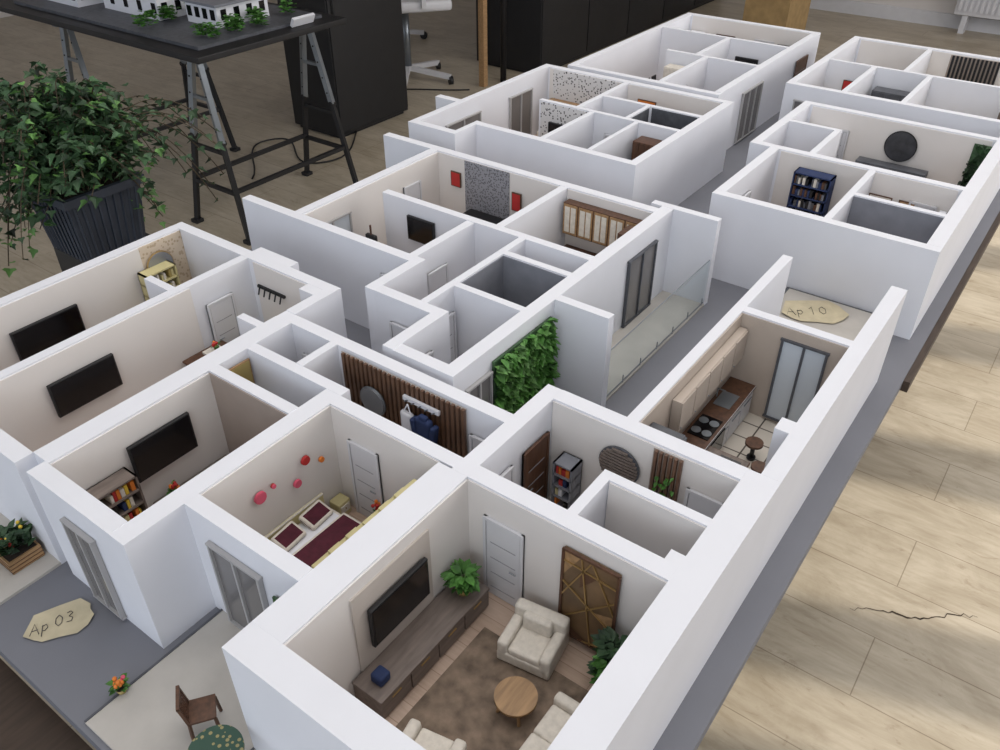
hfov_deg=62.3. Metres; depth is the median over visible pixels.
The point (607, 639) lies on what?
potted plant
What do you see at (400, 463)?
lining
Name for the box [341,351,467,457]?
wall panel
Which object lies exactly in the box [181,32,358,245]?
trestle
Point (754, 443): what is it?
bar stool
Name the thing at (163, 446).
wall-mounted television
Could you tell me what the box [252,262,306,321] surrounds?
lining
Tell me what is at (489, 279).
lining
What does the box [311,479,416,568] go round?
wardrobe
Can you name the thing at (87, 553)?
glazed door
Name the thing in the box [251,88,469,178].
power cable
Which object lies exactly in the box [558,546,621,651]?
art panel
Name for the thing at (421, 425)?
coat
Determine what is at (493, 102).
wall
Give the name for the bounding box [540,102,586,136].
lining
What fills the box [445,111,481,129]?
glazed door
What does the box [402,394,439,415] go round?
coat rack
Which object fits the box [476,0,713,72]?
base cabinet
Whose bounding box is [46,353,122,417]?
wall-mounted television
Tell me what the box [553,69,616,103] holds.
lining
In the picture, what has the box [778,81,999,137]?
wall
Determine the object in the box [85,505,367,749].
floor
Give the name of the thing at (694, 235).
wall
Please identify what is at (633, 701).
wall
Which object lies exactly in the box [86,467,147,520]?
bookshelf
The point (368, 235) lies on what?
coat stand
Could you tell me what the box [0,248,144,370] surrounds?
lining
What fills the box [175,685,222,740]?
wooden chair
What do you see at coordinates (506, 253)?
wall
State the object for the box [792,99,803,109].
glazed door
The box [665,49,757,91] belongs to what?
wall
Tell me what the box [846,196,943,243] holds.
lining
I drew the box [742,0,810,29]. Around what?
cardboard box
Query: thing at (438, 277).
interior door
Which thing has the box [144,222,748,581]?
wall
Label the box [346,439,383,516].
interior door
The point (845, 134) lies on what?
interior door
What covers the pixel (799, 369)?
glazed door
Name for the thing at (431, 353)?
interior door
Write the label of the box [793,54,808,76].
interior door
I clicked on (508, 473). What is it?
interior door
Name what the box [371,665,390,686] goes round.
storage basket
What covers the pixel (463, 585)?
potted plant
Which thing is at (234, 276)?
wall
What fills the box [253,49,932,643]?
wall
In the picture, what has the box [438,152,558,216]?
lining
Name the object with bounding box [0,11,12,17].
wall
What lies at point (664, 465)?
wall panel
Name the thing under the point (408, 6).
office chair
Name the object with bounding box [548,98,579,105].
storage cabinet
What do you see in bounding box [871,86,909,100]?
storage cabinet
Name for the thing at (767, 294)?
wall
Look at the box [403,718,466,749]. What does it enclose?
armchair
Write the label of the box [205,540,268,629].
glazed door
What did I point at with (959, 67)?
wall panel
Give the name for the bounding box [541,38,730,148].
wall
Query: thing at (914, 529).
floor
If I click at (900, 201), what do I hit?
framed picture
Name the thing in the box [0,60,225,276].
ivy
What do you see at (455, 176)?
framed picture
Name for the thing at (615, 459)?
wall panel
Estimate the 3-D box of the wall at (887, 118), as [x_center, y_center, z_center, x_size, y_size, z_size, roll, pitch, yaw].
[0.837,-0.472,1.797,0.402,0.163,0.038,23,42,28]
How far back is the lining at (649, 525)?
0.86 m
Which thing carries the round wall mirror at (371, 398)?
attached to the wall panel at (451, 422)
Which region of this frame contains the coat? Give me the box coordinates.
[409,414,438,443]
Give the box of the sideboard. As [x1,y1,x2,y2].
[463,209,504,223]
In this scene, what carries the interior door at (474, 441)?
in the wall at (311, 594)
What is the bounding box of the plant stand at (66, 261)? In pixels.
[54,233,149,271]
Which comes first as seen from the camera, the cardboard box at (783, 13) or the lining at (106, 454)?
the lining at (106, 454)
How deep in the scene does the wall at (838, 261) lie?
1.42 m
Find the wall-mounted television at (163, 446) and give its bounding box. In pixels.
[126,412,197,482]
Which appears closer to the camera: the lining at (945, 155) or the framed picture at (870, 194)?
the framed picture at (870, 194)
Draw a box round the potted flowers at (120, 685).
[106,673,130,695]
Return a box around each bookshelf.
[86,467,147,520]
[137,260,180,300]
[551,451,582,509]
[562,199,642,255]
[786,167,836,216]
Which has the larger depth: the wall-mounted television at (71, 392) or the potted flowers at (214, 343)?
the potted flowers at (214, 343)
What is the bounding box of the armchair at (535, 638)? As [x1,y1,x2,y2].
[497,598,569,679]
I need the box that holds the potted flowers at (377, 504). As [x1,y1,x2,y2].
[371,499,380,512]
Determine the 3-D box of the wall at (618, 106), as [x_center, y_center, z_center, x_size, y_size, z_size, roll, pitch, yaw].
[0.335,-0.531,1.878,0.240,0.162,0.012,23,42,28]
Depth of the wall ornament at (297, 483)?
0.96 m
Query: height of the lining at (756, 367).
0.155 m
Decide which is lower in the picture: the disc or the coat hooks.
the coat hooks
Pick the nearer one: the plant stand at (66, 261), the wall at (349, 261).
the wall at (349, 261)
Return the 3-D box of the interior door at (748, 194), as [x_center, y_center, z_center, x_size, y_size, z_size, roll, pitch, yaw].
[0.459,-0.287,1.575,0.007,0.119,0.048,23,42,28]
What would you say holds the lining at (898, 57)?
attached to the wall at (861, 38)
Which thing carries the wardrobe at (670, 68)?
on the floor
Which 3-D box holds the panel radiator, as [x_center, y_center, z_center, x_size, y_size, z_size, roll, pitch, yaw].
[3.501,-2.625,5.517,0.720,0.720,0.168,23,42,28]
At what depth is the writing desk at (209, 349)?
1.23 m
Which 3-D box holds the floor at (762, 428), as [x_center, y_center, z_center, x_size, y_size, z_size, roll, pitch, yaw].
[0.304,0.138,1.099,0.146,0.004,0.297,23,42,28]
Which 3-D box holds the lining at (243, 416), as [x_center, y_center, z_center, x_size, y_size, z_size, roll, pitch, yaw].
[-0.302,0.085,1.036,0.143,0.155,0.002,23,42,28]
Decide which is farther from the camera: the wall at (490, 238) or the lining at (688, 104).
the lining at (688, 104)
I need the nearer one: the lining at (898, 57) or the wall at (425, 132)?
the wall at (425, 132)
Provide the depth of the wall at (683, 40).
2.33 m
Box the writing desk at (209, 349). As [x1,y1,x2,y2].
[182,340,226,365]
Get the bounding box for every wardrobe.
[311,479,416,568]
[631,136,661,159]
[663,63,684,77]
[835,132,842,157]
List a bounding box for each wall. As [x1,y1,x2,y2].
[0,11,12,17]
[0,14,691,306]
[0,255,259,380]
[0,429,425,749]
[33,33,859,648]
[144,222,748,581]
[184,493,312,612]
[242,195,613,406]
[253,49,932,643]
[296,121,480,214]
[382,189,852,347]
[383,132,721,304]
[415,121,460,151]
[435,94,946,218]
[440,66,876,413]
[476,122,942,339]
[497,249,570,276]
[538,98,964,202]
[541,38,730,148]
[544,64,835,172]
[547,137,999,749]
[568,63,721,98]
[568,169,875,527]
[602,95,701,122]
[626,105,649,120]
[657,26,787,79]
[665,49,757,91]
[686,13,999,64]
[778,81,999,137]
[803,101,997,186]
[823,58,999,118]
[851,0,956,13]
[901,76,932,105]
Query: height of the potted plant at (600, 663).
0.067 m
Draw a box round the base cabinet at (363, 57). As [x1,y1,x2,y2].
[277,0,407,137]
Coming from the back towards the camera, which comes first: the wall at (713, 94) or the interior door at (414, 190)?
the wall at (713, 94)
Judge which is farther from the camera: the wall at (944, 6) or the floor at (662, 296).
the wall at (944, 6)
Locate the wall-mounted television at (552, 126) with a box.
[548,122,562,132]
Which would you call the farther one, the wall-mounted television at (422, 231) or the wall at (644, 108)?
the wall at (644, 108)
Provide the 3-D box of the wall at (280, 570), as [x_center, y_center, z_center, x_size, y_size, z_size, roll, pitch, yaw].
[-0.247,0.221,0.851,0.168,0.163,0.018,23,42,28]
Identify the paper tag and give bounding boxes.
[23,598,93,641]
[782,300,848,323]
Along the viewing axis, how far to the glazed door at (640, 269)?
1.38 m
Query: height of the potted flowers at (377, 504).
0.046 m
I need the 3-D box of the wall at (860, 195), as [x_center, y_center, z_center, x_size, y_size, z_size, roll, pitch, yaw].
[0.300,-0.386,1.680,1.086,0.162,0.030,23,42,28]
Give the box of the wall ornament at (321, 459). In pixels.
[318,456,324,462]
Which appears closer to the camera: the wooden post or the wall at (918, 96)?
the wall at (918, 96)
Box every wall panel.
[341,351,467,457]
[349,529,433,670]
[599,446,639,482]
[648,448,683,501]
[945,55,999,84]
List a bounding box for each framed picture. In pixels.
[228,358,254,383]
[451,170,460,187]
[511,192,521,211]
[638,99,655,104]
[841,80,852,90]
[869,193,892,200]
[898,200,914,205]
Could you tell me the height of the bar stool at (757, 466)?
0.029 m
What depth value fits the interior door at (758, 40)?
2.42 m
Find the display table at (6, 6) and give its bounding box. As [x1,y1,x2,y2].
[0,0,346,64]
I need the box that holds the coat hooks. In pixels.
[257,284,285,304]
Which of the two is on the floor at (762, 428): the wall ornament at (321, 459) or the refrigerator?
the refrigerator
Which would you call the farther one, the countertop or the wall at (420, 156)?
the wall at (420, 156)
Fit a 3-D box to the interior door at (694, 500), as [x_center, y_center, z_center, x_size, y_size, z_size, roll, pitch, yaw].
[0.223,0.181,0.935,0.045,0.119,0.007,23,42,28]
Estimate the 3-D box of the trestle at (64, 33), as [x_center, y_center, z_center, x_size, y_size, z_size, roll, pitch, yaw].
[-1.601,-1.290,3.710,0.360,0.698,0.642,23,42,28]
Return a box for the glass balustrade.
[606,260,709,396]
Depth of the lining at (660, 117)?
1.81 m
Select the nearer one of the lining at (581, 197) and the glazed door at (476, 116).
the lining at (581, 197)
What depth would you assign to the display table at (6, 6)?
3.03 m
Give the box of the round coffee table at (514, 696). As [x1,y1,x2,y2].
[494,676,537,726]
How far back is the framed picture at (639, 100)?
1.95 m
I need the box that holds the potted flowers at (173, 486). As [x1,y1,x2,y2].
[165,480,179,495]
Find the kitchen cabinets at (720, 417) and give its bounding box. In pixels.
[668,327,755,449]
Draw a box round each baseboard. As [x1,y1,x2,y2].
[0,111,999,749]
[810,0,999,34]
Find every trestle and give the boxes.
[52,25,240,151]
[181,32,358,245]
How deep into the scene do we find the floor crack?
1.82 m
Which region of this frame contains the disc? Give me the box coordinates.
[884,131,916,161]
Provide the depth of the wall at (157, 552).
1.13 m
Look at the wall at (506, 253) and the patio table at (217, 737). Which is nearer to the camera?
the patio table at (217, 737)
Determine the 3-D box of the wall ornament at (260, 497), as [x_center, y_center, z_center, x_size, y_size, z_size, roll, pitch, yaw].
[-0.267,0.137,0.920,0.004,0.016,0.016,23,42,28]
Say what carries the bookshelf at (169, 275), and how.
on the floor
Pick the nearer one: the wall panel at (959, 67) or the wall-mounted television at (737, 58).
the wall panel at (959, 67)
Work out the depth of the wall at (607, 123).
1.71 m
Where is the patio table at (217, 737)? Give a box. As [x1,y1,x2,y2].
[188,724,244,749]
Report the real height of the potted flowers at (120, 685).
0.022 m
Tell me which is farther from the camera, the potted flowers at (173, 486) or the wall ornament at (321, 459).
the potted flowers at (173, 486)
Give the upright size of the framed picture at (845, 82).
0.048 m
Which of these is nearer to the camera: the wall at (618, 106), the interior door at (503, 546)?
the interior door at (503, 546)
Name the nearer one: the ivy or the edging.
the edging
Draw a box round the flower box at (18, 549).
[0,517,44,574]
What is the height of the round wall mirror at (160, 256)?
0.048 m
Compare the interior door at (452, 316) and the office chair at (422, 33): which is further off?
the office chair at (422, 33)
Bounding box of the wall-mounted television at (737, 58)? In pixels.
[735,56,757,64]
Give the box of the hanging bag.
[400,404,413,430]
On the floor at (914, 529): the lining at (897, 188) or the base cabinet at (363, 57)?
the base cabinet at (363, 57)
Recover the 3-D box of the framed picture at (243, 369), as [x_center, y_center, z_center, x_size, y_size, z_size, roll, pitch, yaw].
[-0.333,0.023,1.081,0.003,0.090,0.033,23,42,28]
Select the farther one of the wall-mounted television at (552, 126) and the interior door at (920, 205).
the wall-mounted television at (552, 126)
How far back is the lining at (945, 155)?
1.76 m
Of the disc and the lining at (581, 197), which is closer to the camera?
the lining at (581, 197)
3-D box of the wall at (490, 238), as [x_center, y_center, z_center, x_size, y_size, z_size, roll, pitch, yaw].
[0.126,-0.117,1.313,0.815,0.163,0.015,23,42,28]
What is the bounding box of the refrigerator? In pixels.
[650,422,686,441]
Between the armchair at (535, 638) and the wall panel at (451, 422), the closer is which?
the armchair at (535, 638)
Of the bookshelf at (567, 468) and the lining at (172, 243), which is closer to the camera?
the bookshelf at (567, 468)
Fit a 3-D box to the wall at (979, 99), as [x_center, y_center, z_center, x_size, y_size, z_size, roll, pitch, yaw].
[1.036,-0.667,2.064,0.462,0.162,0.012,23,42,28]
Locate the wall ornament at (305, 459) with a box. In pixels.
[301,455,309,464]
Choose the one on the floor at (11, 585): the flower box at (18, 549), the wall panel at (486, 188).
the flower box at (18, 549)
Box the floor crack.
[850,608,975,619]
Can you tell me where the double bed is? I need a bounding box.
[264,492,360,567]
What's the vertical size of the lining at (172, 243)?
0.155 m
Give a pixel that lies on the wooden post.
(482, 4)
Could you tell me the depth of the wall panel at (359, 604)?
0.81 m
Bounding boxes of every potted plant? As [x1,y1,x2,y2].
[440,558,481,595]
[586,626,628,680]
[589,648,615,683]
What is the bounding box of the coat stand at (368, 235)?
[365,225,377,241]
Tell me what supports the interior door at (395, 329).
in the wall at (483, 418)
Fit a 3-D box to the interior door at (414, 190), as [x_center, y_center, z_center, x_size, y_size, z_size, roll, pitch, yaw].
[-0.167,-0.317,1.615,0.007,0.119,0.048,23,42,28]
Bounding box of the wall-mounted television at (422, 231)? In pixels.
[407,214,434,243]
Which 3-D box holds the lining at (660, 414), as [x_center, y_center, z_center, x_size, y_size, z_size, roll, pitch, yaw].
[0.246,0.048,1.086,0.002,0.155,0.296,23,42,28]
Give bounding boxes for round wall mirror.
[147,250,173,271]
[360,386,385,415]
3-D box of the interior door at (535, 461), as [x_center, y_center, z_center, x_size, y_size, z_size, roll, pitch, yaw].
[0.044,0.129,1.007,0.007,0.119,0.053,23,42,28]
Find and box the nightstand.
[329,493,350,513]
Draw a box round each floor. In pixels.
[0,0,999,749]
[0,513,61,604]
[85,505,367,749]
[385,591,596,726]
[606,290,703,400]
[720,412,777,469]
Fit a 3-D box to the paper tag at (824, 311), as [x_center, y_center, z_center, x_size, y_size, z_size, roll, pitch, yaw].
[0.524,-0.108,1.379,0.110,0.002,0.075,4,36,5]
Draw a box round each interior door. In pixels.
[206,292,240,342]
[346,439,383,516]
[389,321,406,338]
[403,180,421,199]
[427,263,448,294]
[427,350,433,357]
[449,311,456,361]
[469,434,483,452]
[482,514,524,606]
[500,465,513,481]
[522,431,549,498]
[683,487,723,518]
[744,190,751,197]
[754,39,773,43]
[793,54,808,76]
[832,127,849,158]
[909,201,937,211]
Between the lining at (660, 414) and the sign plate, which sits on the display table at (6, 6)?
the sign plate
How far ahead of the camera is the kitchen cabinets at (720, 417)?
1.10 m
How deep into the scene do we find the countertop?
1.05 m
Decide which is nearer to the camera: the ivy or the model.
the ivy
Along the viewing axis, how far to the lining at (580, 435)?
0.95 m
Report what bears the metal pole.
on the floor at (914, 529)
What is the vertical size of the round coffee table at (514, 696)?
0.023 m
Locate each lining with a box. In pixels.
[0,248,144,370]
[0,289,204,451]
[50,373,229,507]
[138,230,191,283]
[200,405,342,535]
[209,373,286,452]
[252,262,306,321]
[284,479,469,696]
[305,152,439,244]
[330,405,438,507]
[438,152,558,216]
[462,256,502,298]
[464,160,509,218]
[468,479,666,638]
[503,256,565,306]
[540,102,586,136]
[548,401,738,504]
[549,68,720,115]
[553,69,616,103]
[565,189,651,253]
[604,482,705,557]
[632,108,648,121]
[640,313,742,432]
[650,108,696,129]
[691,16,808,45]
[730,313,847,422]
[771,151,958,212]
[809,106,992,185]
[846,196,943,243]
[856,40,999,85]
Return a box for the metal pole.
[500,0,506,81]
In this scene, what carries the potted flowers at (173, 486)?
on the console
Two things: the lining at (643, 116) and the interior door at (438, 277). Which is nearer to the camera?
the interior door at (438, 277)
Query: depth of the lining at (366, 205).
1.53 m
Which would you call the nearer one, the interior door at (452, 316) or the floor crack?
the interior door at (452, 316)
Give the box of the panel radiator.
[953,0,999,33]
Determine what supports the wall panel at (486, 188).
attached to the lining at (451, 197)
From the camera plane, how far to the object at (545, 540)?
0.85 m
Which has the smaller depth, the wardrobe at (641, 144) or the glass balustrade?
the glass balustrade
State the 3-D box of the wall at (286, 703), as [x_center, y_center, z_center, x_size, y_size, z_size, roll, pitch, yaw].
[-0.388,0.216,0.858,1.023,0.162,0.039,23,42,28]
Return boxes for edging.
[84,609,254,749]
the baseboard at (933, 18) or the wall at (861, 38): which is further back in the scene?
the baseboard at (933, 18)
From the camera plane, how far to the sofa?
0.79 m
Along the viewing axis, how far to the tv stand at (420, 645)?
0.84 m
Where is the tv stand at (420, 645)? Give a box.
[352,557,488,718]
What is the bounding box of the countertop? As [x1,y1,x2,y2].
[706,446,749,467]
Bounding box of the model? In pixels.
[14,0,321,50]
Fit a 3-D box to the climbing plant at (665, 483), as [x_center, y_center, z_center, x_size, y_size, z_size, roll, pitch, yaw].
[0.180,0.143,0.938,0.036,0.079,0.007,23,42,28]
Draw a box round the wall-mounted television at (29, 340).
[9,304,85,360]
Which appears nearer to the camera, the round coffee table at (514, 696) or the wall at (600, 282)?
the round coffee table at (514, 696)
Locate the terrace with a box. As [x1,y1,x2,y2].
[779,287,871,340]
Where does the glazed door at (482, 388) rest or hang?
in the wall at (600, 282)
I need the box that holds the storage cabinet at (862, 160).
[855,156,928,177]
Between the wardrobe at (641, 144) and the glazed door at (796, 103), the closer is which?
the wardrobe at (641, 144)
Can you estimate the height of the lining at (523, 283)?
0.155 m
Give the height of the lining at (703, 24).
0.155 m
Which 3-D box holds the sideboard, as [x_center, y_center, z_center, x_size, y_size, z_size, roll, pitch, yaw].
[-0.011,-0.272,1.602,0.138,0.062,0.032,23,42,28]
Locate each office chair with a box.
[401,0,453,84]
[410,29,427,38]
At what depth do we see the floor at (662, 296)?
1.39 m
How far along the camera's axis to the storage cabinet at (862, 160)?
1.77 m
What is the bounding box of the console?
[153,455,226,503]
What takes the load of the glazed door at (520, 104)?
in the wall at (493, 102)
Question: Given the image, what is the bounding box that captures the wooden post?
[478,0,487,86]
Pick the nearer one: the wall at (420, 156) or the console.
the console
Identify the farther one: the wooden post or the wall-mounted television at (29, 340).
the wooden post
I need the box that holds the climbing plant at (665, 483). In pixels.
[652,476,673,496]
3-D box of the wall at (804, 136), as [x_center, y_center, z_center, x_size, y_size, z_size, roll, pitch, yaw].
[0.404,-0.580,1.946,0.744,0.162,0.048,23,42,28]
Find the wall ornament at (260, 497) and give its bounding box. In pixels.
[254,491,266,504]
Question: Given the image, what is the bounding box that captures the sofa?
[519,692,579,749]
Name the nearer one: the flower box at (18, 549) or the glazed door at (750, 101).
the flower box at (18, 549)
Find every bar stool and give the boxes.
[745,436,763,460]
[751,461,764,473]
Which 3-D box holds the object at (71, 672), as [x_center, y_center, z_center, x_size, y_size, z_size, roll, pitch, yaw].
[0.216,-0.207,1.634,1.167,0.072,2.772,23,42,28]
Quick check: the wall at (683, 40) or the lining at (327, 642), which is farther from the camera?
the wall at (683, 40)
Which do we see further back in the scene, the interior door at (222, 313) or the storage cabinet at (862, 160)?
the storage cabinet at (862, 160)
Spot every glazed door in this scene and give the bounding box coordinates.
[59,517,126,620]
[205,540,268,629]
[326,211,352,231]
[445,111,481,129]
[465,370,493,404]
[509,88,532,134]
[621,240,658,327]
[734,81,763,143]
[762,337,830,422]
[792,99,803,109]
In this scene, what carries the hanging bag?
hanging from the coat rack
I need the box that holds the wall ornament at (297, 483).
[293,479,301,487]
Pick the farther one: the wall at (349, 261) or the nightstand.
the wall at (349, 261)
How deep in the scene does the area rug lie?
0.83 m
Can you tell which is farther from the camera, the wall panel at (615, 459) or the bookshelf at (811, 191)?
the bookshelf at (811, 191)
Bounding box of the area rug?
[396,627,588,749]
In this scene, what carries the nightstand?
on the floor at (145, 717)
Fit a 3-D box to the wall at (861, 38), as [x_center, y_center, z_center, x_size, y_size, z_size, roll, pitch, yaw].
[0.973,-0.875,2.348,0.978,0.163,0.036,23,42,28]
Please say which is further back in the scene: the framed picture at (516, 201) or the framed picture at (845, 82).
the framed picture at (845, 82)
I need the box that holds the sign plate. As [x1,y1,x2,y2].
[290,13,314,27]
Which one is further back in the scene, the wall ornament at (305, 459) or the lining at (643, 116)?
the lining at (643, 116)
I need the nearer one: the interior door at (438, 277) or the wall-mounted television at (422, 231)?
the interior door at (438, 277)
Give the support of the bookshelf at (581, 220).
on the floor
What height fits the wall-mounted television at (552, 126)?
0.048 m
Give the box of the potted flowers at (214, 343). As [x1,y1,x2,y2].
[211,341,219,349]
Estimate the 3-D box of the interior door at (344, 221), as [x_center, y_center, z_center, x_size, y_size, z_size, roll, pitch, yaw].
[-0.292,-0.220,1.477,0.005,0.124,0.090,23,42,28]

